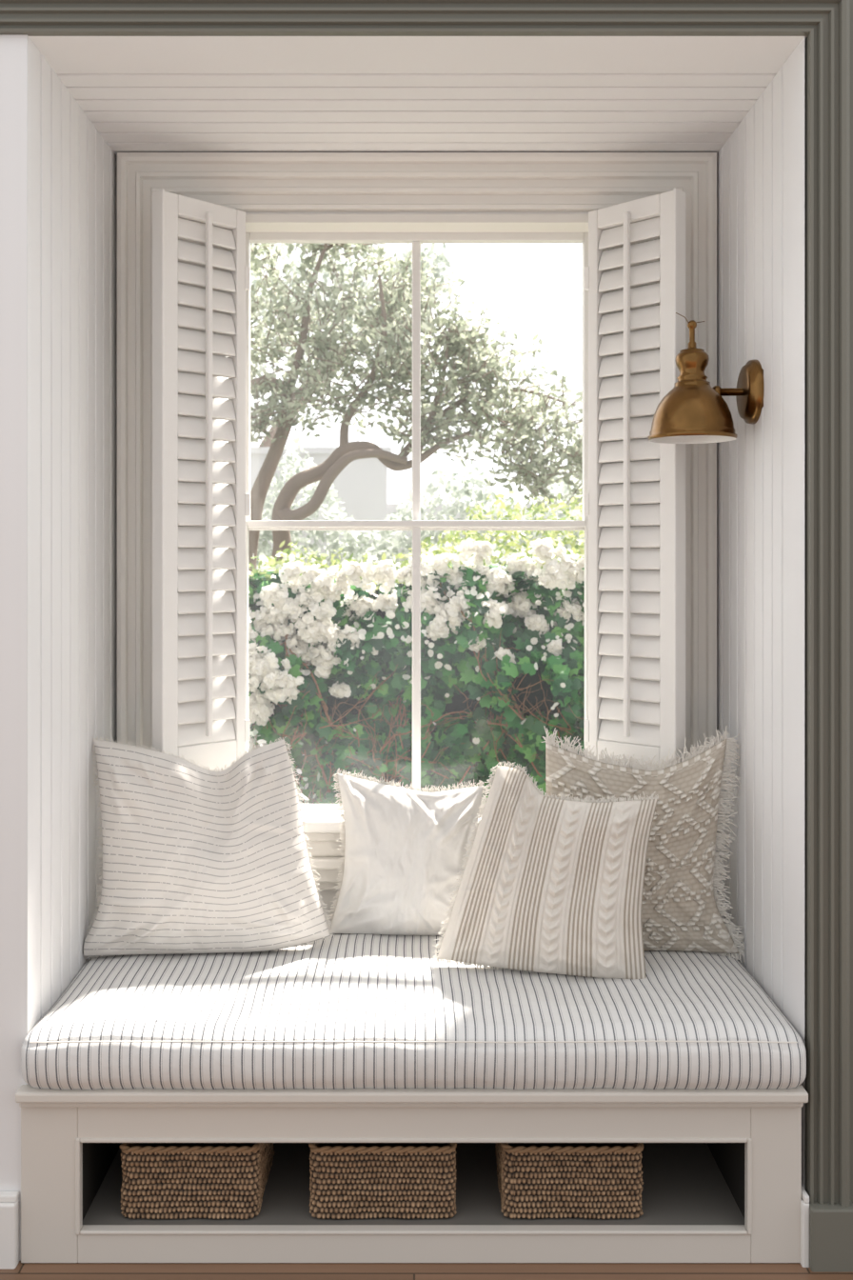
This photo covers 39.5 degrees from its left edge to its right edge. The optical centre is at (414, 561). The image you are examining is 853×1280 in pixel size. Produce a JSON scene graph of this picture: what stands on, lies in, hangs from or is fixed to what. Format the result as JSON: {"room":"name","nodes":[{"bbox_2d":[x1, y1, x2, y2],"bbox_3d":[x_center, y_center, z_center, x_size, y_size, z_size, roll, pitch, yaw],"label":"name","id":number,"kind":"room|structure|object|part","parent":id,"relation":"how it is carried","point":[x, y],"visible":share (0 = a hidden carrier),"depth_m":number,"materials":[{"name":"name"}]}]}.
{"room":"window seat nook","nodes":[
{"label":"window seat nook","id":0,"kind":"room"},
{"bbox_2d":[0,1191,19,1268],"bbox_3d":[-0.856,1.371,2.429,0.088,0.155,0.029,0,0,0],"label":"baseboard","id":1,"kind":"structure","parent":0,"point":[9,1200],"depth_m":2.42,"materials":[{"name":"white paint"}]},
{"bbox_2d":[27,35,116,1034],"bbox_3d":[-0.804,0.181,2.807,0.016,2.533,0.726,0,0,0],"label":"wall","id":2,"kind":"structure","parent":0,"point":[71,170],"depth_m":2.72,"materials":[{"name":"paint"}]},
{"bbox_2d":[116,155,659,923],"bbox_3d":[0.005,0.176,3.255,1.622,2.543,0.150,0,0,0],"label":"wall","id":3,"kind":"structure","parent":0,"point":[328,895],"depth_m":3.18,"materials":[{"name":"white paint"}]},
{"bbox_2d":[304,833,345,889],"bbox_3d":[0.005,0.789,3.152,1.290,0.167,0.075,0,0,0],"label":"apron","id":4,"kind":"object","parent":3,"relation":"attached to","point":[325,853],"visible":0.02,"depth_m":3.13,"materials":[{"name":"paint"}]},
{"bbox_2d":[300,809,481,833],"bbox_3d":[0.005,0.690,3.160,1.330,0.032,0.150,0,0,0],"label":"window sill","id":5,"kind":"structure","parent":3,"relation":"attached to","point":[318,821],"depth_m":3.09,"materials":[{"name":"paint"}]},
{"bbox_2d":[225,214,607,484],"bbox_3d":[0.006,-0.111,3.255,1.021,1.637,0.170,0,0,0],"label":"window frame","id":6,"kind":"structure","parent":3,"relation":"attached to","point":[254,223],"depth_m":3.17,"materials":[{"name":"paint"}]},
{"bbox_2d":[117,152,717,895],"bbox_3d":[0.007,0.034,3.166,1.585,2.229,0.068,0,0,0],"label":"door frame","id":7,"kind":"structure","parent":3,"relation":"attached to","point":[241,181],"depth_m":3.15,"materials":[{"name":"paint"}]},
{"bbox_2d":[179,232,657,809],"bbox_3d":[0.010,-0.109,3.238,1.280,1.636,0.124,0,0,0],"label":"window","id":8,"kind":"structure","parent":3,"relation":"in","point":[181,238],"depth_m":3.27,"materials":[{"name":"paint"}]},
{"bbox_2d":[152,188,250,771],"bbox_3d":[-0.543,-0.190,3.064,0.053,1.476,0.277,0,0,45],"label":"plantation shutter","id":9,"kind":"object","parent":8,"relation":"attached to","point":[199,529],"visible":0.92,"depth_m":3.04,"materials":[{"name":"paint"}]},
{"bbox_3d":[-0.527,-0.225,3.052,0.014,1.346,0.014,0,0,-45],"label":"tilt rod","id":10,"kind":"part","parent":9,"relation":"part of","materials":[{"name":"paint"}]},
{"bbox_3d":[0.006,-0.110,3.264,0.024,1.548,0.062,0,0,0],"label":"muntin","id":11,"kind":"part","parent":8,"relation":"part of","materials":[{"name":"white wood"}]},
{"bbox_3d":[0.006,-0.498,3.283,0.989,0.823,0.035,0,0,0],"label":"sash","id":12,"kind":"part","parent":8,"relation":"part of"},
{"bbox_3d":[0.006,0.298,3.245,0.989,0.822,0.034,0,0,0],"label":"sash","id":13,"kind":"part","parent":8,"relation":"part of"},
{"bbox_2d":[583,188,685,770],"bbox_3d":[0.562,-0.190,3.061,0.287,1.476,0.053,0,0,45],"label":"plantation shutter","id":14,"kind":"object","parent":8,"relation":"attached to","point":[637,530],"visible":0.87,"depth_m":3.04,"materials":[{"name":"paint"}]},
{"bbox_3d":[0.546,-0.225,3.049,0.014,1.346,0.014,0,0,45],"label":"tilt rod","id":15,"kind":"part","parent":14,"relation":"part of","materials":[{"name":"paint"}]},
{"bbox_2d":[28,36,806,155],"bbox_3d":[0.005,-1.093,2.810,1.642,0.016,0.720,0,0,0],"label":"ceiling","id":16,"kind":"structure","parent":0,"point":[140,93],"depth_m":2.74,"materials":[{"name":"white paint"}]},
{"bbox_2d":[0,1260,852,1279],"bbox_3d":[0.000,1.473,1.375,6.000,0.070,3.950,0,0,0],"label":"floor","id":17,"kind":"structure","parent":0,"point":[77,1270],"depth_m":2.41,"materials":[{"name":"brown wood"}]},
{"bbox_2d":[15,1083,808,1262],"bbox_3d":[-0.005,1.256,2.788,1.610,0.361,0.765,0,0,0],"label":"window bench","id":18,"kind":"object","parent":17,"relation":"on","point":[722,1169],"visible":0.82,"depth_m":2.43,"materials":[{"name":"paint"}]},
{"bbox_2d":[119,1142,274,1219],"bbox_3d":[-0.469,1.294,2.618,0.300,0.151,0.301,0,0,0],"label":"wicker basket","id":19,"kind":"object","parent":18,"relation":"on","point":[161,1180],"visible":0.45,"depth_m":2.48,"materials":[{"name":"brown wicker"}]},
{"bbox_2d":[308,1142,457,1219],"bbox_3d":[-0.066,1.294,2.618,0.316,0.151,0.300,0,0,0],"label":"wicker basket","id":20,"kind":"object","parent":18,"relation":"on","point":[349,1180],"visible":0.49,"depth_m":2.48,"materials":[{"name":"brown wicker"}]},
{"bbox_2d":[20,924,806,1089],"bbox_3d":[-0.001,1.012,2.762,1.610,0.146,0.745,0,0,0],"label":"bench cushion","id":21,"kind":"object","parent":18,"relation":"on","point":[343,1010],"visible":0.73,"depth_m":2.44,"materials":[{"name":"white fabric"}]},
{"bbox_2d":[83,737,334,959],"bbox_3d":[-0.494,0.695,2.885,0.596,0.529,0.198,0,0,0],"label":"linen pillow","id":22,"kind":"object","parent":21,"relation":"on","point":[196,859],"visible":0.99,"depth_m":2.84,"materials":[{"name":"white fabric"}]},
{"bbox_2d":[326,768,487,935],"bbox_3d":[-0.015,0.745,3.028,0.432,0.419,0.159,0,0,0],"label":"linen pillow","id":23,"kind":"object","parent":21,"relation":"on","point":[404,852],"visible":0.81,"depth_m":3.00,"materials":[{"name":"white fabric"}]},
{"bbox_2d":[430,760,659,979],"bbox_3d":[0.297,0.720,2.743,0.526,0.490,0.165,0,0,11],"label":"knit pillow","id":24,"kind":"object","parent":21,"relation":"on","point":[549,885],"visible":0.98,"depth_m":2.71,"materials":[{"name":"fabric"}]},
{"bbox_2d":[541,725,744,962],"bbox_3d":[0.560,0.692,2.904,0.486,0.575,0.134,0,0,0],"label":"fringed pillow","id":25,"kind":"object","parent":21,"relation":"on","point":[681,908],"visible":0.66,"depth_m":2.88,"materials":[{"name":"fabric"}]},
{"bbox_2d":[82,1142,744,1224],"bbox_3d":[0.000,1.380,2.751,1.400,0.016,0.598,0,0,0],"label":"cubby shelf","id":26,"kind":"object","parent":18,"relation":"attached to","point":[685,1183],"depth_m":2.57,"materials":[{"name":"paint"}]},
{"bbox_2d":[495,1142,643,1219],"bbox_3d":[0.333,1.294,2.618,0.300,0.151,0.301,0,0,0],"label":"wicker basket","id":27,"kind":"object","parent":18,"relation":"on","point":[536,1180],"visible":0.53,"depth_m":2.48,"materials":[{"name":"brown wicker"}]},
{"bbox_2d":[717,37,805,1189],"bbox_3d":[0.886,0.073,2.890,0.160,2.750,0.880,0,0,0],"label":"wall","id":28,"kind":"structure","parent":0,"point":[761,165],"depth_m":2.71,"materials":[{"name":"paint"}]},
{"bbox_2d":[647,312,764,443],"bbox_3d":[0.682,-0.439,2.810,0.256,0.301,0.207,0,0,0],"label":"wall sconce","id":29,"kind":"object","parent":28,"relation":"attached to","point":[693,411],"visible":1,"depth_m":2.76,"materials":[{"name":"gold metal"}]},
{"bbox_3d":[0.740,-0.402,2.810,0.077,0.028,0.028,0,0,0],"label":"arm","id":30,"kind":"part","parent":29,"relation":"part of","materials":[{"name":"gold metal"}]},
{"bbox_2d":[800,1184,809,1267],"bbox_3d":[0.799,1.371,2.445,0.014,0.155,0.050,0,0,0],"label":"baseboard","id":31,"kind":"structure","parent":28,"relation":"attached to","point":[805,1203],"depth_m":2.42,"materials":[{"name":"white paint"}]},
{"bbox_2d":[850,0,852,1202],"bbox_3d":[0.000,-0.052,2.500,6.000,3.000,0.100,0,0,0],"label":"wall","id":32,"kind":"structure","parent":0,"point":[851,1],"depth_m":2.45,"materials":[{"name":"grey paint"}]},
{"bbox_2d":[0,0,850,1207],"bbox_3d":[-0.042,0.083,2.438,1.860,2.490,0.044,0,0,0],"label":"trim","id":33,"kind":"structure","parent":32,"relation":"attached to","point":[826,24],"depth_m":2.43,"materials":[{"name":"grey wood"}]},
{"bbox_2d":[809,1200,852,1272],"bbox_3d":[0.853,1.381,2.430,0.094,0.135,0.050,0,0,0],"label":"trim","id":34,"kind":"structure","parent":32,"relation":"attached to","point":[830,1226],"depth_m":2.40,"materials":[{"name":"grey wood"}]},
{"label":"outside","id":35,"kind":"structure","parent":0,"visible":0},
{"bbox_3d":[0.000,1.533,16.700,28.000,0.070,26.600,0,0,0],"label":"ground","id":36,"kind":"structure","parent":35,"visible":0},
{"bbox_2d":[250,722,319,803],"bbox_3d":[-0.761,1.066,4.863,0.739,0.906,0.443,0,0,-15],"label":"shrub","id":37,"kind":"object","parent":36,"relation":"on","point":[254,732],"visible":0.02,"depth_m":4.82,"materials":[{"name":"green plant"}]},
{"bbox_2d":[250,446,579,568],"bbox_3d":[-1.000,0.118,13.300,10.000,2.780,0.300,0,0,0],"label":"building","id":38,"kind":"structure","parent":36,"relation":"on","point":[362,485],"depth_m":13.20,"materials":[{"name":"paint"}]},
{"bbox_2d":[248,242,582,575],"bbox_3d":[-0.674,-0.763,8.693,4.779,4.551,1.508,0,0,0],"label":"tree","id":39,"kind":"object","parent":36,"relation":"on","point":[458,341],"visible":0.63,"depth_m":8.43,"materials":[{"name":"green plant"}]},
{"bbox_2d":[248,487,584,803],"bbox_3d":[0.170,0.448,6.069,5.239,2.150,1.711,0,0,0],"label":"hedge","id":40,"kind":"object","parent":36,"relation":"on","point":[503,645],"visible":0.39,"depth_m":5.51,"materials":[{"name":"green plant"}]},
{"bbox_2d":[250,243,582,503],"bbox_3d":[0.145,-1.533,15.589,11.176,6.081,3.514,0,0,0],"label":"tree","id":41,"kind":"object","parent":36,"relation":"on","point":[443,257],"visible":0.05,"depth_m":15.35,"materials":[{"name":"green plant"}]},
{"bbox_2d":[256,437,584,571],"bbox_3d":[-0.012,0.137,11.500,12.087,2.658,1.127,0,0,0],"label":"shrubs","id":42,"kind":"object","parent":36,"relation":"on","point":[480,495],"visible":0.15,"depth_m":11.28,"materials":[{"name":"plant"}]},
{"bbox_3d":[-0.885,0.073,2.893,0.142,2.750,0.875,0,0,0],"label":"wall","id":43,"kind":"structure","parent":0,"visible":0},
{"bbox_2d":[0,34,27,1260],"bbox_3d":[-0.848,0.181,2.472,0.104,2.533,0.056,0,0,0],"label":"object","id":44,"kind":"structure","parent":43,"relation":"attached to","point":[13,48],"depth_m":2.44,"materials":[{"name":"paint"}]}
]}

